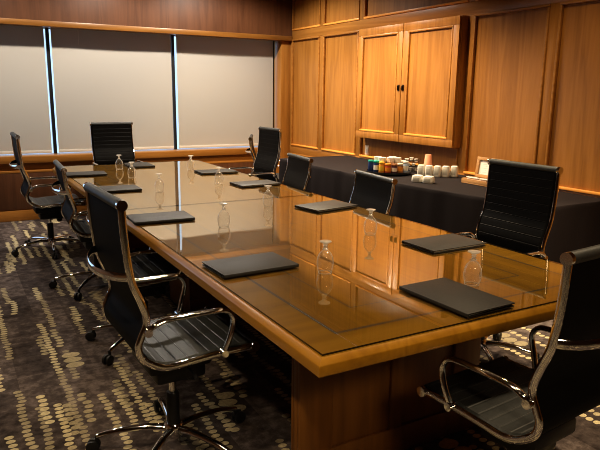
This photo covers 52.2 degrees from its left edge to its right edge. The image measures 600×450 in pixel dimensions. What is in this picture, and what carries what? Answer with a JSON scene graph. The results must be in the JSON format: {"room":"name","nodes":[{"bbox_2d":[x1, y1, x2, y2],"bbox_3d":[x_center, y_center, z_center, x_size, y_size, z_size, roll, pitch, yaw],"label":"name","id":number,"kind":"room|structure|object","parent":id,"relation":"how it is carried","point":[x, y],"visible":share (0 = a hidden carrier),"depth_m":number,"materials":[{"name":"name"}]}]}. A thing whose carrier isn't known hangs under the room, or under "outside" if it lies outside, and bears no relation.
{"room":"conference room","nodes":[
{"label":"conference room","id":0,"kind":"room"},
{"bbox_2d":[0,154,278,211],"bbox_3d":[-3.019,-0.427,7.214,6.418,0.660,0.312,-6,14,-29],"label":"wall","id":1,"kind":"structure","parent":0,"point":[11,198],"depth_m":7.04,"materials":[{"name":"brown wood"}]},
{"bbox_2d":[0,25,51,154],"bbox_3d":[-3.492,-1.495,6.709,1.355,1.452,0.064,-6,14,-29],"label":"roller blind","id":2,"kind":"object","parent":1,"relation":"attached to","point":[24,104],"visible":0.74,"depth_m":6.89,"materials":[{"name":"fabric"}]},
{"bbox_2d":[0,205,86,222],"bbox_3d":[-3.015,-0.127,7.102,6.260,0.120,0.020,-6,14,-29],"label":"baseboard","id":3,"kind":"structure","parent":1,"relation":"attached to","point":[20,215],"depth_m":7.00,"materials":[{"name":"brown wood"}]},
{"bbox_2d":[45,28,168,153],"bbox_3d":[-2.261,-1.630,7.439,1.465,1.465,0.040,-6,14,-29],"label":"window","id":4,"kind":"structure","parent":1,"relation":"in","point":[46,29],"depth_m":7.08,"materials":[{"name":"clear glass"}]},
{"bbox_2d":[50,28,173,152],"bbox_3d":[-2.230,-1.630,7.410,1.395,1.452,0.068,-6,14,-29],"label":"roller blind","id":5,"kind":"object","parent":4,"relation":"attached to","point":[100,76],"visible":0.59,"depth_m":7.35,"materials":[{"name":"fabric"}]},
{"bbox_2d":[0,160,253,173],"bbox_3d":[-3.010,-0.616,6.998,6.260,0.030,0.015,-6,14,-29],"label":"trim","id":6,"kind":"structure","parent":1,"relation":"attached to","point":[238,161],"depth_m":7.06,"materials":[{"name":"brown wood"}]},
{"bbox_2d":[0,146,257,163],"bbox_3d":[-3.061,-0.768,7.061,6.260,0.080,0.280,-6,14,-29],"label":"trim","id":7,"kind":"structure","parent":1,"relation":"on","point":[161,153],"depth_m":7.57,"materials":[{"name":"brown wood"}]},
{"bbox_2d":[171,35,255,148],"bbox_3d":[-1.006,-1.764,8.138,1.420,1.465,0.040,-6,14,-29],"label":"window","id":8,"kind":"structure","parent":1,"relation":"in","point":[172,36],"depth_m":7.79,"materials":[{"name":"clear glass"}]},
{"bbox_2d":[175,35,272,148],"bbox_3d":[-0.974,-1.765,8.112,1.355,1.452,0.064,-6,14,-29],"label":"roller blind","id":9,"kind":"object","parent":8,"relation":"attached to","point":[225,85],"visible":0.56,"depth_m":8.07,"materials":[{"name":"fabric"}]},
{"bbox_2d":[273,41,273,127],"bbox_3d":[-0.381,-1.831,8.486,0.018,1.465,0.040,-6,14,-29],"label":"trim","id":10,"kind":"structure","parent":1,"relation":"attached to","point":[273,41],"depth_m":8.45,"materials":[{"name":"brown wood"}]},
{"bbox_2d":[0,215,599,449],"bbox_3d":[-0.581,0.878,3.069,6.400,0.080,10.250,-6,14,-29],"label":"floor","id":11,"kind":"structure","parent":0,"point":[57,392],"depth_m":3.21,"materials":[{"name":"carpet"}]},
{"bbox_2d":[9,132,89,258],"bbox_3d":[-2.312,-0.294,5.609,0.689,1.090,0.670,-6,14,-29],"label":"office chair","id":12,"kind":"object","parent":11,"relation":"on","point":[48,207],"visible":0.88,"depth_m":5.57,"materials":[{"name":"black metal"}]},
{"bbox_2d":[49,160,130,299],"bbox_3d":[-1.557,-0.002,4.641,0.709,0.952,0.679,-5,14,-26],"label":"office chair","id":13,"kind":"object","parent":11,"relation":"on","point":[80,228],"visible":0.58,"depth_m":4.49,"materials":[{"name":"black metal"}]},
{"bbox_2d":[89,122,142,164],"bbox_3d":[-2.017,-0.583,6.906,0.680,1.114,0.684,-7,14,-31],"label":"office chair","id":14,"kind":"object","parent":11,"relation":"on","point":[109,140],"visible":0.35,"depth_m":7.00,"materials":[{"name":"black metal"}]},
{"bbox_2d":[85,212,188,364],"bbox_3d":[-0.898,0.239,3.585,0.685,0.944,0.717,-6,14,-29],"label":"office chair","id":15,"kind":"object","parent":11,"relation":"on","point":[147,263],"visible":0.24,"depth_m":3.53,"materials":[{"name":"black leather"}]},
{"bbox_2d":[83,182,259,449],"bbox_3d":[-0.520,0.390,2.490,0.684,1.114,0.680,-7,14,-31],"label":"office chair","id":16,"kind":"object","parent":11,"relation":"on","point":[178,346],"visible":1,"depth_m":2.39,"materials":[{"name":"black leather"}]},
{"bbox_2d":[229,126,282,181],"bbox_3d":[-0.549,-0.453,6.411,0.661,1.112,0.694,-6,14,-30],"label":"office chair","id":17,"kind":"object","parent":11,"relation":"on","point":[268,155],"visible":0.4,"depth_m":6.42,"materials":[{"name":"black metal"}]},
{"bbox_2d":[245,134,279,181],"bbox_3d":[-0.388,-0.569,7.285,0.661,0.974,0.694,1,12,0],"label":"office chair","id":18,"kind":"object","parent":11,"relation":"on","point":[251,150],"visible":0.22,"depth_m":7.02,"materials":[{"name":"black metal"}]},
{"bbox_2d":[282,153,312,190],"bbox_3d":[-0.214,-0.161,5.528,0.689,0.916,0.670,-4,13,-21],"label":"office chair","id":19,"kind":"object","parent":11,"relation":"on","point":[297,175],"visible":0.2,"depth_m":5.51,"materials":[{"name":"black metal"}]},
{"bbox_2d":[53,160,562,449],"bbox_3d":[-0.521,0.202,4.239,1.491,0.750,4.940,-6,14,-29],"label":"conference table","id":20,"kind":"object","parent":11,"relation":"on","point":[360,346],"visible":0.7,"depth_m":2.55,"materials":[{"name":"brown wood"}]},
{"bbox_2d":[66,171,106,176],"bbox_3d":[-1.877,-0.447,5.347,0.346,0.015,0.234,-5,13,-25],"label":"padfolio","id":21,"kind":"object","parent":20,"relation":"on","point":[82,173],"visible":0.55,"depth_m":5.30,"materials":[{"name":"leather"}]},
{"bbox_2d":[99,185,141,192],"bbox_3d":[-1.373,-0.268,4.549,0.346,0.015,0.234,-6,14,-27],"label":"padfolio","id":22,"kind":"object","parent":20,"relation":"on","point":[120,188],"visible":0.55,"depth_m":4.53,"materials":[{"name":"leather"}]},
{"bbox_2d":[124,162,154,167],"bbox_3d":[-1.586,-0.592,6.037,0.234,0.015,0.346,-6,14,-27],"label":"padfolio","id":23,"kind":"object","parent":20,"relation":"on","point":[135,164],"visible":0.98,"depth_m":5.94,"materials":[{"name":"leather"}]},
{"bbox_2d":[126,211,194,224],"bbox_3d":[-0.808,-0.044,3.548,0.346,0.015,0.234,-5,14,-26],"label":"padfolio","id":24,"kind":"object","parent":20,"relation":"on","point":[172,216],"visible":0.98,"depth_m":3.51,"materials":[{"name":"leather"}]},
{"bbox_2d":[194,168,238,174],"bbox_3d":[-0.767,-0.491,5.618,0.346,0.015,0.234,-6,14,-27],"label":"padfolio","id":25,"kind":"object","parent":20,"relation":"on","point":[208,171],"visible":1,"depth_m":5.57,"materials":[{"name":"leather"}]},
{"bbox_2d":[217,202,229,227],"bbox_3d":[-0.415,-0.054,3.337,0.070,0.134,0.070,2,12,4],"label":"goblet","id":26,"kind":"object","parent":20,"relation":"on","point":[223,204],"visible":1,"depth_m":3.32,"materials":[{"name":"clear glass"}]},
{"bbox_2d":[202,252,298,278],"bbox_3d":[-0.212,0.167,2.605,0.346,0.015,0.234,-7,14,-31],"label":"padfolio","id":27,"kind":"object","parent":20,"relation":"on","point":[238,266],"visible":1,"depth_m":2.58,"materials":[{"name":"leather"}]},
{"bbox_2d":[230,180,280,187],"bbox_3d":[-0.358,-0.333,4.913,0.346,0.015,0.234,-7,14,-31],"label":"padfolio","id":28,"kind":"object","parent":20,"relation":"on","point":[254,183],"visible":1,"depth_m":4.87,"materials":[{"name":"leather"}]},
{"bbox_2d":[263,185,272,206],"bbox_3d":[-0.207,-0.190,3.979,0.070,0.134,0.070,-3,13,-17],"label":"goblet","id":29,"kind":"object","parent":20,"relation":"on","point":[267,186],"visible":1,"depth_m":3.96,"materials":[{"name":"clear glass"}]},
{"bbox_2d":[317,240,333,273],"bbox_3d":[0.104,0.130,2.516,0.070,0.134,0.070,-1,12,-10],"label":"goblet","id":30,"kind":"object","parent":20,"relation":"on","point":[325,242],"visible":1,"depth_m":2.50,"materials":[{"name":"clear glass"}]},
{"bbox_2d":[295,200,357,212],"bbox_3d":[0.171,-0.123,3.972,0.346,0.015,0.234,-9,16,-39],"label":"padfolio","id":31,"kind":"object","parent":20,"relation":"on","point":[331,205],"visible":1,"depth_m":3.94,"materials":[{"name":"leather"}]},
{"bbox_2d":[364,208,376,234],"bbox_3d":[0.370,-0.018,3.215,0.070,0.134,0.070,7,13,25],"label":"goblet","id":32,"kind":"object","parent":20,"relation":"on","point":[370,210],"visible":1,"depth_m":3.20,"materials":[{"name":"clear glass"}]},
{"bbox_2d":[401,233,485,253],"bbox_3d":[0.710,0.089,3.025,0.346,0.015,0.234,-6,14,-30],"label":"padfolio","id":33,"kind":"object","parent":20,"relation":"on","point":[447,242],"visible":1,"depth_m":3.00,"materials":[{"name":"leather"}]},
{"bbox_2d":[399,277,514,317],"bbox_3d":[0.564,0.258,2.231,0.234,0.015,0.346,-7,14,-31],"label":"padfolio","id":34,"kind":"object","parent":20,"relation":"on","point":[461,299],"visible":1,"depth_m":2.20,"materials":[{"name":"leather"}]},
{"bbox_2d":[463,250,481,285],"bbox_3d":[0.673,0.166,2.384,0.070,0.134,0.070,0,12,-1],"label":"goblet","id":35,"kind":"object","parent":20,"relation":"on","point":[473,252],"visible":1,"depth_m":2.37,"materials":[{"name":"clear glass"}]},
{"bbox_2d":[349,169,397,213],"bbox_3d":[0.338,0.103,4.340,0.675,0.916,0.687,-4,13,-22],"label":"office chair","id":36,"kind":"object","parent":11,"relation":"on","point":[370,190],"visible":0.15,"depth_m":4.31,"materials":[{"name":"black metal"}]},
{"bbox_2d":[417,244,599,449],"bbox_3d":[0.775,0.525,2.086,0.678,1.054,0.685,-8,15,-34],"label":"office chair","id":37,"kind":"object","parent":11,"relation":"on","point":[516,406],"visible":1,"depth_m":1.92,"materials":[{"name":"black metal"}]},
{"bbox_2d":[455,158,562,361],"bbox_3d":[1.009,0.216,3.401,0.687,1.110,0.675,-6,14,-30],"label":"office chair","id":38,"kind":"object","parent":11,"relation":"on","point":[518,212],"visible":0.49,"depth_m":3.40,"materials":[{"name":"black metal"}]},
{"bbox_2d":[290,0,599,197],"bbox_3d":[2.261,-0.954,4.310,0.112,3.050,10.250,-6,14,-29],"label":"wall","id":39,"kind":"structure","parent":0,"point":[532,87],"depth_m":5.29,"materials":[{"name":"brown wood"}]},
{"bbox_2d":[0,0,291,35],"bbox_3d":[-2.958,-2.657,6.657,6.400,0.845,0.310,-6,14,-29],"label":"valance","id":40,"kind":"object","parent":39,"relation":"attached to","point":[265,17],"depth_m":7.32,"materials":[{"name":"brown wood"}]},
{"bbox_2d":[0,18,292,40],"bbox_3d":[-2.919,-2.197,6.674,6.400,0.060,0.155,-6,14,-29],"label":"trim","id":41,"kind":"structure","parent":40,"relation":"attached to","point":[3,21],"depth_m":7.16,"materials":[{"name":"brown wood"}]},
{"bbox_2d":[274,41,290,162],"bbox_3d":[-0.280,-1.883,8.457,0.140,3.050,0.350,-6,14,-29],"label":"trim","id":42,"kind":"structure","parent":39,"relation":"attached to","point":[282,49],"depth_m":8.34,"materials":[{"name":"brown wood"}]},
{"bbox_2d":[365,145,368,154],"bbox_3d":[0.758,-0.851,6.965,0.008,0.110,0.070,-6,14,-29],"label":"wall outlet","id":43,"kind":"object","parent":39,"relation":"attached to","point":[366,146],"visible":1,"depth_m":6.96,"materials":[{"name":"plastic"}]},
{"bbox_2d":[355,15,468,148],"bbox_3d":[1.052,-1.421,6.168,0.128,1.168,1.555,-6,14,-29],"label":"upper cabinet","id":44,"kind":"object","parent":39,"relation":"attached to","point":[411,75],"visible":1,"depth_m":5.99,"materials":[{"name":"brown wood"}]},
{"bbox_3d":[1.012,-0.097,5.714,0.845,0.750,3.340,-6,14,-29],"label":"side table","id":45,"kind":"object","parent":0,"visible":0},
{"bbox_2d":[279,155,599,262],"bbox_3d":[0.992,-0.101,5.680,0.901,0.732,3.437,-6,14,-29],"label":"tablecloth","id":46,"kind":"object","parent":45,"relation":"on","point":[449,204],"visible":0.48,"depth_m":4.76,"materials":[{"name":"black fabric"}]},
{"bbox_2d":[366,169,410,174],"bbox_3d":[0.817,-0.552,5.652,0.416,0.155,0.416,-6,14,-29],"label":"tray","id":47,"kind":"object","parent":46,"relation":"on","point":[409,171],"visible":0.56,"depth_m":5.49,"materials":[{"name":"black plastic"}]},
{"bbox_2d":[368,160,373,171],"bbox_3d":[0.655,-0.549,5.663,0.053,0.105,0.052,-6,14,-29],"label":"jar","id":48,"kind":"object","parent":47,"relation":"on","point":[370,162],"visible":0.94,"depth_m":5.64,"materials":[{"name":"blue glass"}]},
{"bbox_2d":[373,160,378,171],"bbox_3d":[0.700,-0.537,5.614,0.053,0.105,0.052,-6,14,-29],"label":"jar","id":49,"kind":"object","parent":47,"relation":"on","point":[376,162],"visible":0.9,"depth_m":5.59,"materials":[{"name":"blue plastic"}]},
{"bbox_2d":[379,162,384,172],"bbox_3d":[0.743,-0.524,5.565,0.055,0.100,0.054,-6,14,-29],"label":"jar","id":50,"kind":"object","parent":47,"relation":"on","point":[381,164],"visible":0.93,"depth_m":5.54,"materials":[{"name":"glass"}]},
{"bbox_2d":[378,157,385,162],"bbox_3d":[0.752,-0.552,5.614,0.072,0.136,0.071,-6,14,-29],"label":"cup stack","id":51,"kind":"object","parent":47,"relation":"on","point":[381,159],"visible":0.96,"depth_m":5.58,"materials":[{"name":"paper"}]},
{"bbox_2d":[385,163,390,172],"bbox_3d":[0.795,-0.511,5.540,0.057,0.088,0.056,-6,14,-29],"label":"jar","id":52,"kind":"object","parent":47,"relation":"on","point":[387,165],"visible":0.91,"depth_m":5.52,"materials":[{"name":"orange glass"}]},
{"bbox_2d":[387,157,394,163],"bbox_3d":[0.825,-0.548,5.596,0.072,0.136,0.071,-6,14,-29],"label":"cup stack","id":53,"kind":"object","parent":47,"relation":"on","point":[389,159],"visible":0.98,"depth_m":5.56,"materials":[{"name":"paper"}]},
{"bbox_2d":[391,164,397,172],"bbox_3d":[0.853,-0.509,5.537,0.055,0.086,0.054,-6,14,-29],"label":"jar","id":54,"kind":"object","parent":47,"relation":"on","point":[393,166],"visible":0.87,"depth_m":5.52,"materials":[{"name":"glass"}]},
{"bbox_2d":[394,157,400,163],"bbox_3d":[0.889,-0.550,5.609,0.072,0.136,0.071,-6,14,-29],"label":"cup stack","id":55,"kind":"object","parent":47,"relation":"on","point":[397,159],"visible":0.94,"depth_m":5.57,"materials":[{"name":"paper"}]},
{"bbox_2d":[397,163,402,172],"bbox_3d":[0.908,-0.514,5.555,0.053,0.090,0.052,-6,14,-29],"label":"jar","id":56,"kind":"object","parent":47,"relation":"on","point":[400,165],"visible":0.91,"depth_m":5.53,"materials":[{"name":"glass"}]},
{"bbox_2d":[403,161,408,172],"bbox_3d":[0.963,-0.528,5.587,0.053,0.105,0.052,-6,14,-29],"label":"jar","id":57,"kind":"object","parent":47,"relation":"on","point":[405,163],"visible":0.89,"depth_m":5.57,"materials":[{"name":"white ceramic"}]},
{"bbox_2d":[403,159,419,171],"bbox_3d":[1.057,-0.567,5.835,0.145,0.113,0.105,4,13,16],"label":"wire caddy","id":58,"kind":"object","parent":46,"relation":"on","point":[413,160],"visible":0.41,"depth_m":5.79,"materials":[{"name":"black metal"}]},
{"bbox_2d":[412,174,422,182],"bbox_3d":[0.989,-0.391,5.146,0.088,0.058,0.088,8,14,31],"label":"mug","id":59,"kind":"object","parent":46,"relation":"on","point":[417,178],"visible":0.97,"depth_m":5.11,"materials":[{"name":"white ceramic"}]},
{"bbox_2d":[417,164,424,175],"bbox_3d":[1.099,-0.497,5.548,0.063,0.098,0.063,7,14,28],"label":"mug","id":60,"kind":"object","parent":46,"relation":"on","point":[421,168],"visible":0.89,"depth_m":5.52,"materials":[{"name":"white ceramic"}]},
{"bbox_2d":[424,154,431,165],"bbox_3d":[1.190,-0.568,5.700,0.085,0.174,0.084,-6,14,-29],"label":"cup stack","id":61,"kind":"object","parent":46,"relation":"on","point":[428,157],"visible":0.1,"depth_m":5.67,"materials":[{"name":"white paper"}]},
{"bbox_2d":[422,175,434,183],"bbox_3d":[1.068,-0.378,5.089,0.088,0.058,0.088,8,14,31],"label":"mug","id":62,"kind":"object","parent":46,"relation":"on","point":[427,179],"visible":1,"depth_m":5.05,"materials":[{"name":"white ceramic"}]},
{"bbox_2d":[425,165,432,175],"bbox_3d":[1.159,-0.487,5.507,0.063,0.098,0.063,7,14,28],"label":"mug","id":63,"kind":"object","parent":46,"relation":"on","point":[428,168],"visible":0.91,"depth_m":5.48,"materials":[{"name":"white ceramic"}]},
{"bbox_2d":[433,165,441,176],"bbox_3d":[1.230,-0.481,5.484,0.063,0.098,0.063,7,14,28],"label":"mug","id":64,"kind":"object","parent":46,"relation":"on","point":[437,169],"visible":0.98,"depth_m":5.46,"materials":[{"name":"white ceramic"}]},
{"bbox_2d":[442,166,449,176],"bbox_3d":[1.303,-0.479,5.477,0.063,0.098,0.063,7,14,28],"label":"mug","id":65,"kind":"object","parent":46,"relation":"on","point":[445,169],"visible":1,"depth_m":5.45,"materials":[{"name":"white ceramic"}]},
{"bbox_2d":[450,166,457,176],"bbox_3d":[1.382,-0.480,5.487,0.063,0.098,0.063,7,14,28],"label":"mug","id":66,"kind":"object","parent":46,"relation":"on","point":[454,169],"visible":1,"depth_m":5.46,"materials":[{"name":"white ceramic"}]},
{"bbox_2d":[461,156,509,186],"bbox_3d":[1.523,-0.440,5.039,0.194,0.212,0.330,-6,14,-29],"label":"box","id":67,"kind":"object","parent":46,"relation":"on","point":[482,167],"visible":0.48,"depth_m":5.13,"materials":[{"name":"brown wood"}]},
{"bbox_2d":[461,177,486,186],"bbox_3d":[1.507,-0.354,5.049,0.160,0.040,0.330,-6,14,-29],"label":"tray","id":68,"kind":"object","parent":67,"relation":"on","point":[464,180],"depth_m":5.04,"materials":[{"name":"brown wood"}]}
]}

